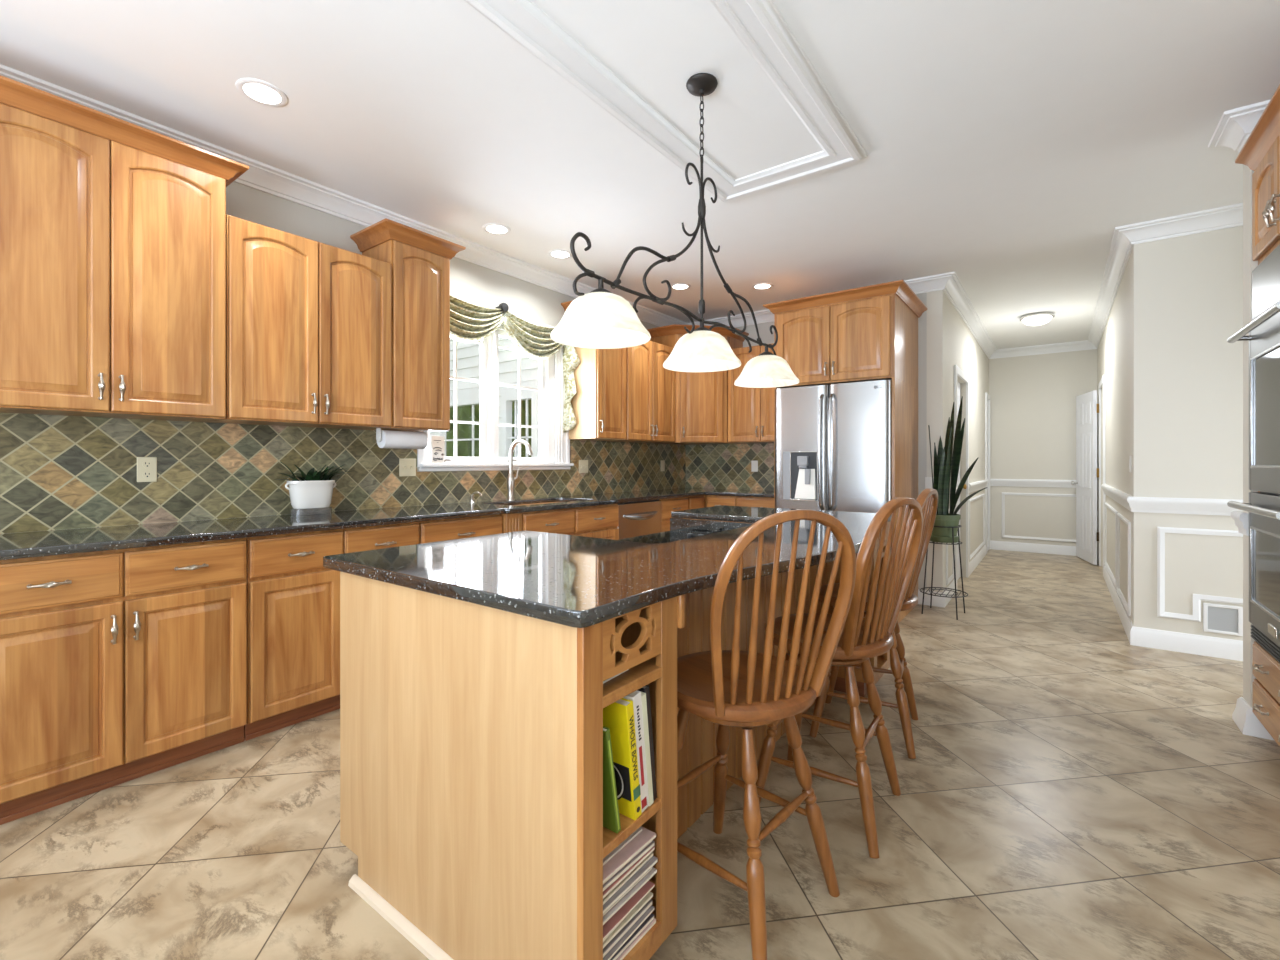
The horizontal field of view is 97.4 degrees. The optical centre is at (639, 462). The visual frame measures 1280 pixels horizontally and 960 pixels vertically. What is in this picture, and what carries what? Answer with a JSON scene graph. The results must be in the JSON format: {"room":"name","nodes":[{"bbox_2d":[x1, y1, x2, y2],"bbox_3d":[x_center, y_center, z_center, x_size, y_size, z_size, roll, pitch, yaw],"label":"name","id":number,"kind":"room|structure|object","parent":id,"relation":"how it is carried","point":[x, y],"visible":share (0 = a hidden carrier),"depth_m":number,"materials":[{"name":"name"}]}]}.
{"room":"kitchen","nodes":[
{"label":"kitchen","id":0,"kind":"room"},
{"bbox_2d":[4,182,672,533],"bbox_3d":[-1.859,-0.170,3.265,0.120,2.740,8.020,0,0,37],"label":"wall","id":1,"kind":"structure","parent":0,"point":[472,283],"depth_m":3.90,"materials":[{"name":"grey paint"}]},
{"bbox_2d":[0,75,248,421],"bbox_3d":[-2.212,-0.779,2.353,0.399,1.162,0.864,0,0,37],"label":"upper cabinet","id":2,"kind":"object","parent":1,"relation":"attached to","point":[113,229],"visible":1,"depth_m":2.23,"materials":[{"name":"brown wood"}]},
{"bbox_2d":[206,215,390,429],"bbox_3d":[-1.764,-0.666,2.966,0.386,0.937,0.785,0,0,37],"label":"upper cabinet","id":3,"kind":"object","parent":1,"relation":"attached to","point":[308,321],"visible":1,"depth_m":2.82,"materials":[{"name":"brown wood"}]},
{"bbox_2d":[0,413,684,533],"bbox_3d":[-1.300,0.042,3.908,0.010,0.483,6.080,0,0,37],"label":"backsplash","id":4,"kind":"structure","parent":1,"relation":"attached to","point":[58,472],"depth_m":2.82,"materials":[{"name":"tile"}]},
{"bbox_2d":[137,457,156,481],"bbox_3d":[-2.270,0.032,2.588,0.009,0.115,0.072,0,0,37],"label":"wall outlet","id":5,"kind":"object","parent":4,"relation":"attached to","point":[146,466],"visible":1,"depth_m":2.58,"materials":[{"name":"plastic"}]},
{"bbox_2d":[399,459,415,476],"bbox_3d":[-1.493,0.032,3.622,0.022,0.115,0.115,0,0,37],"label":"light switch","id":6,"kind":"object","parent":4,"relation":"attached to","point":[407,467],"visible":1,"depth_m":3.62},
{"bbox_2d":[350,218,465,431],"bbox_3d":[-1.409,-0.774,3.434,0.399,1.152,0.521,0,0,37],"label":"upper cabinet","id":7,"kind":"object","parent":1,"relation":"attached to","point":[419,260],"visible":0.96,"depth_m":3.32,"materials":[{"name":"brown wood"}]},
{"bbox_2d":[376,428,427,448],"bbox_3d":[-1.425,-0.141,3.378,0.106,0.115,0.308,0,0,37],"label":"paper towel holder","id":8,"kind":"object","parent":7,"relation":"attached to","point":[384,438],"visible":0.99,"depth_m":3.33,"materials":[{"name":"paper"}]},
{"bbox_2d":[417,317,573,471],"bbox_3d":[-1.057,-0.535,4.285,0.150,1.190,1.445,0,0,37],"label":"window","id":9,"kind":"structure","parent":1,"relation":"in","point":[554,445],"depth_m":4.32,"materials":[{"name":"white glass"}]},
{"bbox_2d":[431,436,443,462],"bbox_3d":[-1.360,-0.086,3.784,0.013,0.185,0.096,0,0,37],"label":"plaque","id":10,"kind":"object","parent":9,"relation":"on","point":[437,442],"visible":1,"depth_m":3.78,"materials":[{"name":"white ceramic"}]},
{"bbox_2d":[450,295,579,432],"bbox_3d":[-0.997,-0.721,4.164,0.189,0.942,1.475,0,0,37],"label":"valance","id":11,"kind":"object","parent":1,"relation":"attached to","point":[469,323],"visible":0.62,"depth_m":4.26,"materials":[{"name":"fabric"}]},
{"bbox_2d":[561,300,625,440],"bbox_3d":[-0.350,-0.774,4.856,0.399,1.152,0.535,0,0,37],"label":"upper cabinet","id":12,"kind":"object","parent":1,"relation":"attached to","point":[598,404],"visible":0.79,"depth_m":4.71,"materials":[{"name":"brown wood"}]},
{"bbox_2d":[607,341,674,442],"bbox_3d":[-0.002,-0.666,5.336,0.386,0.937,0.782,0,0,37],"label":"upper cabinet","id":13,"kind":"object","parent":1,"relation":"attached to","point":[650,387],"visible":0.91,"depth_m":5.20,"materials":[{"name":"brown wood"}]},
{"bbox_2d":[646,324,748,444],"bbox_3d":[0.590,-0.774,5.798,0.784,1.152,0.789,0,0,37],"label":"upper cabinet","id":14,"kind":"object","parent":1,"relation":"attached to","point":[701,398],"visible":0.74,"depth_m":5.59,"materials":[{"name":"brown wood"}]},
{"bbox_2d":[0,0,1279,348],"bbox_3d":[1.670,-1.590,2.983,6.120,0.100,11.820,0,0,37],"label":"ceiling","id":15,"kind":"structure","parent":0,"point":[1007,144],"depth_m":2.51,"materials":[{"name":"paint"}]},
{"bbox_2d":[236,78,287,106],"bbox_3d":[-1.573,-1.537,2.342,0.182,0.006,0.182,0,0,37],"label":"recessed light","id":16,"kind":"object","parent":15,"relation":"in","point":[261,92],"visible":1,"depth_m":2.33,"materials":[{"name":"white"}]},
{"bbox_2d":[482,223,510,234],"bbox_3d":[-0.945,-1.537,3.706,0.182,0.006,0.182,0,0,37],"label":"recessed light","id":17,"kind":"object","parent":15,"relation":"in","point":[492,228],"visible":1,"depth_m":3.70,"materials":[{"name":"white"}]},
{"bbox_2d":[464,0,866,201],"bbox_3d":[0.228,-1.524,2.267,0.810,0.032,1.950,0,0,37],"label":"trim","id":18,"kind":"structure","parent":15,"relation":"attached to","point":[759,25],"depth_m":2.26,"materials":[{"name":"wood"}]},
{"bbox_2d":[550,73,799,387],"bbox_3d":[0.252,-0.965,2.282,0.317,1.148,1.575,0,0,37],"label":"pendant light","id":19,"kind":"object","parent":15,"relation":"hanging from","point":[599,318],"visible":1,"depth_m":2.17,"materials":[{"name":"metal"}]},
{"bbox_2d":[589,277,611,292],"bbox_3d":[-0.124,-0.540,1.777,0.088,0.087,0.088,0,0,37],"label":"socket","id":20,"kind":"object","parent":19,"relation":"attached to","point":[600,289],"depth_m":1.77,"materials":[{"name":"metal"}]},
{"bbox_2d":[694,318,710,330],"bbox_3d":[0.251,-0.540,2.281,0.088,0.087,0.088,0,0,37],"label":"socket","id":21,"kind":"object","parent":19,"relation":"attached to","point":[701,320],"depth_m":2.26,"materials":[{"name":"metal"}]},
{"bbox_2d":[1020,312,1054,325],"bbox_3d":[4.155,-1.488,5.883,0.300,0.103,0.300,0,0,37],"label":"hall light","id":22,"kind":"object","parent":15,"relation":"attached to","point":[1039,318],"visible":1,"depth_m":5.80,"materials":[{"name":"white glass"}]},
{"bbox_2d":[0,549,1279,959],"bbox_3d":[1.670,1.250,2.983,6.120,0.100,11.820,0,0,37],"label":"floor","id":23,"kind":"structure","parent":0,"point":[1072,789],"depth_m":1.80,"materials":[{"name":"tile"}]},
{"bbox_2d":[0,538,246,824],"bbox_3d":[-2.132,0.758,2.249,0.650,0.884,0.787,0,0,37],"label":"base cabinet","id":24,"kind":"object","parent":23,"relation":"on","point":[119,666],"visible":1,"depth_m":2.06,"materials":[{"name":"brown wood"}]},
{"bbox_2d":[244,522,418,740],"bbox_3d":[-1.656,0.758,2.889,0.650,0.884,0.803,0,0,37],"label":"base cabinet","id":25,"kind":"object","parent":23,"relation":"on","point":[293,601],"visible":0.61,"depth_m":2.54,"materials":[{"name":"brown wood"}]},
{"bbox_2d":[419,514,501,543],"bbox_3d":[-1.246,0.758,3.439,0.650,0.884,0.563,0,0,37],"label":"base cabinet","id":26,"kind":"object","parent":23,"relation":"on","point":[466,527],"visible":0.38,"depth_m":3.23,"materials":[{"name":"brown wood"}]},
{"bbox_2d":[501,502,618,539],"bbox_3d":[-0.733,0.758,4.105,0.680,0.884,1.111,0,0,37],"label":"base cabinet","id":27,"kind":"object","parent":23,"relation":"on","point":[601,521],"visible":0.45,"depth_m":3.95,"materials":[{"name":"brown wood"}]},
{"bbox_2d":[0,488,773,559],"bbox_3d":[-0.703,0.299,3.457,1.483,0.033,6.069,0,0,37],"label":"countertop","id":28,"kind":"structure","parent":27,"relation":"on","point":[82,540],"depth_m":2.65,"materials":[{"name":"black stone"}]},
{"bbox_2d":[278,462,350,515],"bbox_3d":[-1.784,0.140,3.073,0.346,0.287,0.338,0,0,-14],"label":"planter","id":29,"kind":"object","parent":28,"relation":"on","point":[310,495],"visible":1,"depth_m":3.01,"materials":[{"name":"ceramic"}]},
{"bbox_2d":[506,439,532,500],"bbox_3d":[-0.895,0.055,4.178,0.218,0.456,0.099,0,0,37],"label":"kitchen faucet","id":30,"kind":"object","parent":28,"relation":"on","point":[510,482],"visible":1,"depth_m":4.19,"materials":[{"name":"silver metal"}]},
{"bbox_2d":[340,518,889,959],"bbox_3d":[0.232,0.758,2.360,0.995,0.884,2.495,0,0,37],"label":"kitchen island","id":31,"kind":"object","parent":23,"relation":"on","point":[471,734],"visible":0.52,"depth_m":1.32,"materials":[{"name":"brown wood"}]},
{"bbox_2d":[323,505,891,627],"bbox_3d":[0.282,0.299,2.342,1.228,0.033,2.525,0,0,37],"label":"island countertop","id":32,"kind":"structure","parent":31,"relation":"on","point":[568,580],"depth_m":1.57,"materials":[{"name":"black stone"}]},
{"bbox_2d":[603,726,620,833],"bbox_3d":[-0.123,0.664,1.220,0.170,0.231,0.051,0,0,37],"label":"book","id":33,"kind":"object","parent":31,"relation":"on","point":[611,818],"visible":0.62,"depth_m":1.17,"materials":[{"name":"paper"}]},
{"bbox_2d":[603,698,641,819],"bbox_3d":[-0.093,0.648,1.279,0.201,0.263,0.056,0,0,37],"label":"book","id":34,"kind":"object","parent":31,"relation":"on","point":[618,716],"visible":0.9,"depth_m":1.22,"materials":[{"name":"paper"}]},
{"bbox_2d":[614,765,622,797],"bbox_3d":[-0.073,0.705,1.256,0.092,0.092,0.001,0,7,37],"label":"picture","id":35,"kind":"object","parent":34,"relation":"attached to","point":[620,794],"depth_m":1.23},
{"bbox_2d":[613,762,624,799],"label":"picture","id":36,"kind":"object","parent":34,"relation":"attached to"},
{"bbox_2d":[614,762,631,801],"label":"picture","id":37,"kind":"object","parent":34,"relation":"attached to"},
{"bbox_2d":[603,798,660,858],"bbox_3d":[-0.152,0.791,1.333,0.361,0.022,0.281,0,0,37],"label":"shelf","id":38,"kind":"object","parent":31,"relation":"attached to","point":[611,840],"depth_m":1.21,"materials":[{"name":"brown wood"}]},
{"bbox_2d":[603,652,661,707],"bbox_3d":[-0.151,0.485,1.333,0.362,0.024,0.281,0,0,37],"label":"shelf","id":39,"kind":"object","parent":31,"relation":"attached to","point":[642,674],"depth_m":1.24,"materials":[{"name":"brown wood"}]},
{"bbox_2d":[623,690,648,811],"bbox_3d":[-0.073,0.644,1.304,0.190,0.272,0.061,0,0,37],"label":"book","id":40,"kind":"object","parent":31,"relation":"on","point":[635,696],"visible":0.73,"depth_m":1.25,"materials":[{"name":"paper"}]},
{"bbox_2d":[617,918,655,959],"bbox_3d":[-0.130,1.060,1.307,0.277,0.009,0.192,0,0,38],"label":"magazine","id":41,"kind":"object","parent":31,"relation":"on","point":[653,922],"visible":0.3,"depth_m":1.24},
{"bbox_2d":[610,913,653,959],"bbox_3d":[-0.130,1.049,1.304,0.265,0.011,0.191,0,0,38],"label":"magazine","id":42,"kind":"object","parent":41,"relation":"on","point":[650,918],"visible":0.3,"depth_m":1.24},
{"bbox_3d":[-0.153,1.037,1.319,0.242,0.011,0.193,0,0,36],"label":"magazine","id":43,"kind":"object","parent":42,"relation":"on","visible":0},
{"bbox_2d":[603,906,653,959],"bbox_3d":[-0.127,1.027,1.297,0.261,0.007,0.186,0,0,36],"label":"magazine","id":44,"kind":"object","parent":43,"relation":"on","point":[612,952],"visible":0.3,"depth_m":1.22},
{"bbox_2d":[603,899,651,957],"bbox_3d":[-0.133,1.018,1.303,0.264,0.011,0.189,0,0,37],"label":"magazine","id":45,"kind":"object","parent":44,"relation":"on","point":[625,929],"visible":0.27,"depth_m":1.22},
{"bbox_3d":[-0.155,1.006,1.322,0.251,0.010,0.191,0,0,37],"label":"magazine","id":46,"kind":"object","parent":45,"relation":"on","visible":0},
{"bbox_2d":[603,892,652,947],"bbox_3d":[-0.123,0.997,1.294,0.243,0.008,0.189,0,0,37],"label":"magazine","id":47,"kind":"object","parent":46,"relation":"on","point":[640,905],"visible":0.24,"depth_m":1.23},
{"bbox_2d":[603,917,625,941],"bbox_3d":[-0.141,0.989,1.301,0.268,0.006,0.186,0,0,35],"label":"magazine","id":48,"kind":"object","parent":47,"relation":"on","point":[625,917],"visible":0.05,"depth_m":1.19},
{"bbox_3d":[-0.155,0.981,1.318,0.265,0.009,0.187,0,0,37],"label":"magazine","id":49,"kind":"object","parent":48,"relation":"on","visible":0},
{"bbox_2d":[603,881,654,939],"bbox_3d":[-0.134,0.973,1.301,0.277,0.006,0.190,0,0,37],"label":"magazine","id":50,"kind":"object","parent":49,"relation":"on","point":[608,927],"visible":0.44,"depth_m":1.22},
{"bbox_3d":[-0.136,0.965,1.308,0.248,0.009,0.193,0,0,37],"label":"magazine","id":51,"kind":"object","parent":50,"relation":"on","visible":0},
{"bbox_3d":[-0.140,0.956,1.319,0.240,0.009,0.196,0,0,38],"label":"magazine","id":52,"kind":"object","parent":51,"relation":"on","visible":0},
{"bbox_2d":[603,867,656,924],"bbox_3d":[-0.125,0.947,1.306,0.264,0.007,0.196,0,0,38],"label":"magazine","id":53,"kind":"object","parent":52,"relation":"on","point":[635,889],"visible":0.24,"depth_m":1.23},
{"bbox_2d":[603,868,651,915],"bbox_3d":[-0.130,0.939,1.303,0.253,0.008,0.194,0,0,38],"label":"magazine","id":54,"kind":"object","parent":53,"relation":"on","point":[640,879],"visible":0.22,"depth_m":1.23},
{"bbox_3d":[-0.145,0.929,1.312,0.255,0.010,0.186,0,0,37],"label":"magazine","id":55,"kind":"object","parent":54,"relation":"on","visible":0},
{"bbox_2d":[603,856,657,913],"bbox_3d":[-0.116,0.919,1.297,0.248,0.010,0.195,0,0,38],"label":"magazine","id":56,"kind":"object","parent":55,"relation":"on","point":[653,860],"visible":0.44,"depth_m":1.23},
{"bbox_2d":[603,852,652,904],"bbox_3d":[-0.138,0.910,1.310,0.278,0.007,0.193,0,0,36],"label":"magazine","id":57,"kind":"object","parent":56,"relation":"on","point":[643,862],"visible":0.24,"depth_m":1.22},
{"bbox_3d":[-0.151,0.901,1.317,0.242,0.009,0.187,0,0,37],"label":"magazine","id":58,"kind":"object","parent":57,"relation":"on","visible":0},
{"bbox_2d":[603,846,654,898],"bbox_3d":[-0.128,0.892,1.300,0.260,0.009,0.195,0,0,37],"label":"magazine","id":59,"kind":"object","parent":58,"relation":"on","point":[621,878],"visible":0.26,"depth_m":1.21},
{"bbox_2d":[603,840,654,891],"bbox_3d":[-0.120,0.882,1.300,0.243,0.010,0.192,0,0,38],"label":"magazine","id":60,"kind":"object","parent":59,"relation":"on","point":[651,845],"visible":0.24,"depth_m":1.23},
{"bbox_2d":[603,841,651,884],"bbox_3d":[-0.125,0.872,1.299,0.242,0.009,0.188,0,0,38],"label":"magazine","id":61,"kind":"object","parent":60,"relation":"on","point":[651,841],"visible":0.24,"depth_m":1.22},
{"bbox_2d":[603,826,655,883],"bbox_3d":[-0.132,0.863,1.309,0.279,0.008,0.195,0,0,38],"label":"magazine","id":62,"kind":"object","parent":61,"relation":"on","point":[645,836],"visible":0.24,"depth_m":1.24,"materials":[{"name":"paper"}]},
{"bbox_2d":[603,827,641,864],"bbox_3d":[-0.160,0.855,1.317,0.277,0.006,0.186,0,0,36],"label":"magazine","id":63,"kind":"object","parent":62,"relation":"on","point":[624,843],"visible":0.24,"depth_m":1.25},
{"bbox_2d":[637,685,656,799],"bbox_3d":[-0.051,0.643,1.341,0.190,0.272,0.049,0,0,37],"label":"book","id":64,"kind":"object","parent":31,"relation":"on","point":[645,689],"visible":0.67,"depth_m":1.28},
{"bbox_2d":[641,692,653,805],"bbox_3d":[-0.057,0.648,1.322,0.185,0.262,0.046,0,0,37],"label":"book","id":65,"kind":"object","parent":31,"relation":"on","point":[643,695],"visible":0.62,"depth_m":1.27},
{"bbox_2d":[620,518,752,540],"bbox_3d":[0.123,0.370,2.585,0.683,0.107,1.091,0,0,37],"label":"island countertop","id":66,"kind":"structure","parent":31,"relation":"on","point":[677,525],"depth_m":3.08,"materials":[{"name":"black stone"}]},
{"bbox_2d":[628,533,703,542],"bbox_3d":[0.128,0.380,2.584,0.520,0.020,0.840,0,0,37],"label":"cooktop","id":67,"kind":"object","parent":66,"relation":"in","point":[669,537],"visible":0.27,"depth_m":2.84,"materials":[{"name":"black glass"}]},
{"bbox_2d":[618,499,660,539],"bbox_3d":[-0.212,0.761,4.799,0.662,0.878,0.608,0,0,37],"label":"dishwasher","id":68,"kind":"object","parent":23,"relation":"on","point":[639,518],"visible":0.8,"depth_m":4.60,"materials":[{"name":"wood"}]},
{"bbox_2d":[659,497,687,531],"bbox_3d":[0.094,0.758,5.242,0.650,0.884,0.454,0,0,37],"label":"base cabinet","id":69,"kind":"object","parent":23,"relation":"on","point":[669,505],"visible":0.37,"depth_m":4.98,"materials":[{"name":"brown wood"}]},
{"bbox_2d":[687,495,704,509],"bbox_3d":[0.456,0.758,5.758,0.611,0.884,0.800,0,0,37],"label":"base cabinet","id":70,"kind":"object","parent":23,"relation":"on","point":[694,502],"visible":0.03,"depth_m":5.36,"materials":[{"name":"brown wood"}]},
{"bbox_2d":[705,495,773,507],"bbox_3d":[1.156,0.758,5.462,0.899,0.884,0.650,0,0,37],"label":"base cabinet","id":71,"kind":"object","parent":23,"relation":"on","point":[710,500],"visible":0.08,"depth_m":5.28,"materials":[{"name":"brown wood"}]},
{"bbox_2d":[677,510,855,959],"bbox_3d":[0.277,0.657,1.502,0.531,1.094,0.507,0,0,43],"label":"bar stool","id":72,"kind":"object","parent":23,"relation":"on","point":[734,687],"visible":0.92,"depth_m":1.38,"materials":[{"name":"brown wood"}]},
{"bbox_2d":[775,380,891,553],"bbox_3d":[1.680,0.290,4.642,0.892,1.780,0.945,0,0,37],"label":"refrigerator","id":73,"kind":"object","parent":23,"relation":"on","point":[833,442],"visible":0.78,"depth_m":4.29,"materials":[{"name":"metal"}]},
{"bbox_2d":[756,497,922,858],"bbox_3d":[0.683,0.657,1.947,0.510,1.094,0.471,0,0,34],"label":"bar stool","id":74,"kind":"object","parent":23,"relation":"on","point":[861,640],"visible":0.8,"depth_m":1.82,"materials":[{"name":"brown wood"}]},
{"bbox_2d":[763,280,926,622],"bbox_3d":[1.718,-0.050,4.685,1.069,2.500,0.929,0,0,37],"label":"tall cabinet","id":75,"kind":"object","parent":23,"relation":"on","point":[866,333],"visible":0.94,"depth_m":4.33,"materials":[{"name":"brown wood"}]},
{"bbox_2d":[809,488,937,758],"bbox_3d":[1.051,0.657,2.520,0.506,1.094,0.461,0,0,28],"label":"bar stool","id":76,"kind":"object","parent":23,"relation":"on","point":[928,498],"visible":0.54,"depth_m":2.45,"materials":[{"name":"brown wood"}]},
{"bbox_2d":[920,525,967,619],"bbox_3d":[2.410,0.848,4.464,0.342,0.705,0.342,0,0,37],"label":"plant stand","id":77,"kind":"object","parent":23,"relation":"on","point":[959,542],"visible":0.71,"depth_m":4.45,"materials":[{"name":"black metal"}]},
{"bbox_2d":[920,587,967,597],"bbox_3d":[2.410,1.030,4.464,0.342,0.008,0.342,0,0,37],"label":"shelf","id":78,"kind":"object","parent":77,"relation":"attached to","point":[944,589],"depth_m":4.45,"materials":[{"name":"black metal"}]},
{"bbox_2d":[928,396,986,542],"bbox_3d":[2.479,0.051,4.415,0.409,1.150,0.244,0,0,37],"label":"snake plant","id":79,"kind":"object","parent":77,"relation":"on","point":[945,487],"visible":0.87,"depth_m":4.41,"materials":[{"name":"green plant"}]},
{"bbox_2d":[1235,85,1279,746],"bbox_3d":[2.703,-0.075,1.964,0.723,2.550,0.830,0,0,37],"label":"tall cabinet","id":80,"kind":"object","parent":23,"relation":"on","point":[1260,152],"visible":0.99,"depth_m":2.29,"materials":[{"name":"brown wood"}]},
{"bbox_2d":[1227,244,1279,661],"bbox_3d":[2.691,-0.035,2.017,0.700,1.610,0.720,0,0,37],"label":"wall oven","id":81,"kind":"object","parent":80,"relation":"in","point":[1263,507],"visible":1,"depth_m":2.29,"materials":[{"name":"metal"}]},
{"bbox_2d":[713,321,773,489],"bbox_3d":[1.108,-0.170,5.981,1.640,2.740,0.120,0,0,37],"label":"wall","id":82,"kind":"structure","parent":0,"point":[765,335],"depth_m":5.80,"materials":[{"name":"grey paint"}]},
{"bbox_2d":[685,443,773,489],"bbox_3d":[1.111,0.042,5.897,1.485,0.483,0.010,0,0,37],"label":"backsplash","id":83,"kind":"structure","parent":82,"relation":"attached to","point":[716,466],"depth_m":6.01,"materials":[{"name":"tile"}]},
{"bbox_2d":[728,343,773,443],"bbox_3d":[1.277,-0.666,5.525,0.774,0.937,0.406,0,0,37],"label":"upper cabinet","id":84,"kind":"object","parent":82,"relation":"attached to","point":[750,410],"visible":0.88,"depth_m":5.48,"materials":[{"name":"brown wood"}]},
{"bbox_2d":[916,293,926,589],"bbox_3d":[2.100,-0.170,5.136,0.980,2.740,0.250,0,0,37],"label":"wall","id":85,"kind":"structure","parent":0,"point":[922,321],"depth_m":4.76,"materials":[{"name":"grey paint"}]},
{"bbox_2d":[927,290,988,591],"bbox_3d":[3.667,-0.170,6.321,0.120,2.740,4.020,0,0,37],"label":"wall","id":86,"kind":"structure","parent":0,"point":[950,342],"depth_m":5.07,"materials":[{"name":"paint"}]},
{"bbox_2d":[0,64,1242,358],"bbox_3d":[0.713,-1.488,4.001,11.376,0.105,5.266,0,0,-15],"label":"crown molding","id":87,"kind":"structure","parent":86,"relation":"attached to","point":[260,176],"depth_m":3.66,"materials":[{"name":"wood"}]},
{"bbox_2d":[918,580,954,607],"bbox_3d":[2.631,1.140,4.968,0.203,0.120,0.648,0,0,37],"label":"baseboard","id":88,"kind":"structure","parent":86,"relation":"attached to","point":[937,601],"depth_m":4.72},
{"bbox_2d":[954,365,968,591],"bbox_3d":[3.126,0.150,5.577,0.140,2.100,0.920,0,0,37],"label":"door","id":89,"kind":"structure","parent":86,"relation":"in","point":[957,371],"depth_m":5.79,"materials":[{"name":"grey paint"}]},
{"bbox_2d":[969,494,984,560],"bbox_3d":[3.978,0.725,6.625,0.016,0.650,1.520,0,0,37],"label":"trim","id":90,"kind":"structure","parent":86,"relation":"attached to","point":[981,495],"depth_m":6.73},
{"bbox_2d":[985,392,989,553],"bbox_3d":[4.690,0.140,7.579,0.020,2.120,0.480,0,0,37],"label":"door","id":91,"kind":"structure","parent":86,"relation":"in","point":[987,396],"depth_m":7.59,"materials":[{"name":"wood"}]},
{"bbox_2d":[989,349,1096,545],"bbox_3d":[5.348,-0.170,7.500,1.170,2.740,0.120,0,0,37],"label":"wall","id":92,"kind":"structure","parent":0,"point":[1033,397],"depth_m":7.47,"materials":[{"name":"paint"}]},
{"bbox_2d":[1002,492,1075,542],"bbox_3d":[5.311,0.720,7.443,0.880,0.620,0.016,0,0,37],"label":"trim","id":93,"kind":"structure","parent":92,"relation":"attached to","point":[1003,493],"depth_m":7.52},
{"bbox_2d":[990,479,1097,487],"bbox_3d":[5.302,0.275,7.439,1.170,0.100,0.034,0,0,37],"label":"chair rail","id":94,"kind":"object","parent":92,"relation":"attached to","point":[993,482],"visible":0.72,"depth_m":7.48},
{"bbox_2d":[990,540,1098,564],"bbox_3d":[5.106,1.140,7.176,1.170,0.120,0.690,0,0,37],"label":"baseboard","id":95,"kind":"structure","parent":92,"relation":"attached to","point":[996,545],"depth_m":7.47,"materials":[{"name":"wood"}]},
{"bbox_2d":[1097,251,1131,621],"bbox_3d":[4.716,-0.170,5.403,0.320,2.740,4.240,0,0,37],"label":"wall","id":96,"kind":"structure","parent":0,"point":[1114,351],"depth_m":4.55,"materials":[{"name":"paint"}]},
{"bbox_2d":[1071,375,1105,567],"bbox_3d":[5.253,0.140,6.502,0.170,2.120,1.442,0,0,26],"label":"door","id":97,"kind":"structure","parent":96,"relation":"in","point":[1087,408],"depth_m":6.68,"materials":[{"name":"white wood"}]},
{"bbox_2d":[1105,502,1117,588],"bbox_3d":[4.379,0.730,5.230,0.016,0.640,1.380,0,0,37],"label":"trim","id":98,"kind":"structure","parent":96,"relation":"attached to","point":[1112,509],"depth_m":5.04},
{"bbox_2d":[1117,513,1130,615],"bbox_3d":[3.621,0.730,4.211,0.016,0.640,0.920,0,0,37],"label":"trim","id":99,"kind":"structure","parent":96,"relation":"attached to","point":[1119,516],"depth_m":4.05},
{"bbox_2d":[1101,484,1242,515],"bbox_3d":[4.882,0.275,4.162,2.134,0.100,2.754,0,0,37],"label":"chair rail","id":100,"kind":"object","parent":96,"relation":"attached to","point":[1199,506],"visible":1,"depth_m":3.58,"materials":[{"name":"wood"}]},
{"bbox_2d":[1103,566,1242,660],"bbox_3d":[4.893,1.140,4.164,2.118,0.120,2.738,0,0,37],"label":"baseboard","id":101,"kind":"structure","parent":96,"relation":"attached to","point":[1231,649],"depth_m":3.57,"materials":[{"name":"wood"}]},
{"bbox_2d":[1132,226,1242,640],"bbox_3d":[4.178,-0.170,3.087,2.220,2.740,0.120,0,0,37],"label":"wall","id":102,"kind":"structure","parent":0,"point":[1187,291],"depth_m":3.56,"materials":[{"name":"paint"}]},
{"bbox_2d":[1157,527,1242,621],"bbox_3d":[3.654,0.705,3.392,0.785,0.580,0.016,0,0,37],"label":"trim","id":103,"kind":"structure","parent":102,"relation":"attached to","point":[1161,531],"depth_m":3.56,"materials":[{"name":"wood"}]},
{"bbox_2d":[1203,603,1242,635],"bbox_3d":[3.577,0.963,3.450,0.170,0.175,0.014,0,0,37],"label":"air vent","id":104,"kind":"object","parent":102,"relation":"in","point":[1223,619],"visible":1,"depth_m":3.45,"materials":[{"name":"metal"}]},
{"bbox_2d":[1243,165,1257,707],"bbox_3d":[3.471,-0.170,1.998,1.815,2.740,0.130,0,0,37],"label":"wall partition","id":105,"kind":"structure","parent":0,"point":[1249,265],"depth_m":2.54,"materials":[{"name":"paint"}]},
{"bbox_2d":[1208,100,1269,152],"bbox_3d":[0.077,-1.488,0.840,7.208,0.105,4.679,0,0,-43],"label":"crown molding","id":106,"kind":"structure","parent":105,"relation":"attached to","point":[1235,126],"depth_m":2.49,"materials":[{"name":"wood"}]},
{"bbox_2d":[1231,511,1248,535],"bbox_3d":[2.940,0.275,2.415,0.534,0.100,0.164,0,0,37],"label":"chair rail","id":107,"kind":"object","parent":105,"relation":"attached to","point":[1241,518],"visible":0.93,"depth_m":2.52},
{"bbox_2d":[1232,697,1274,740],"bbox_3d":[2.971,1.143,2.370,0.630,0.115,0.190,0,0,37],"label":"baseboard","id":108,"kind":"structure","parent":105,"relation":"attached to","point":[1243,715],"depth_m":2.48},
{"label":"outside","id":109,"kind":"structure","parent":0,"visible":0},
{"bbox_3d":[-7.255,1.650,11.627,18.480,0.100,26.000,0,0,37],"label":"lawn","id":110,"kind":"structure","parent":109,"visible":0},
{"bbox_2d":[429,337,538,456],"bbox_3d":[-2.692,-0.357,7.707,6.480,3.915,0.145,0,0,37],"label":"house","id":111,"kind":"structure","parent":110,"relation":"on","point":[468,354],"depth_m":6.88,"materials":[{"name":"white"}]},
{"bbox_2d":[446,400,530,456],"bbox_3d":[-1.918,-0.587,11.663,13.028,4.414,2.924,0,0,37],"label":"hedge","id":112,"kind":"object","parent":110,"relation":"on","point":[464,413],"visible":0.06,"depth_m":11.38,"materials":[{"name":"plant"}]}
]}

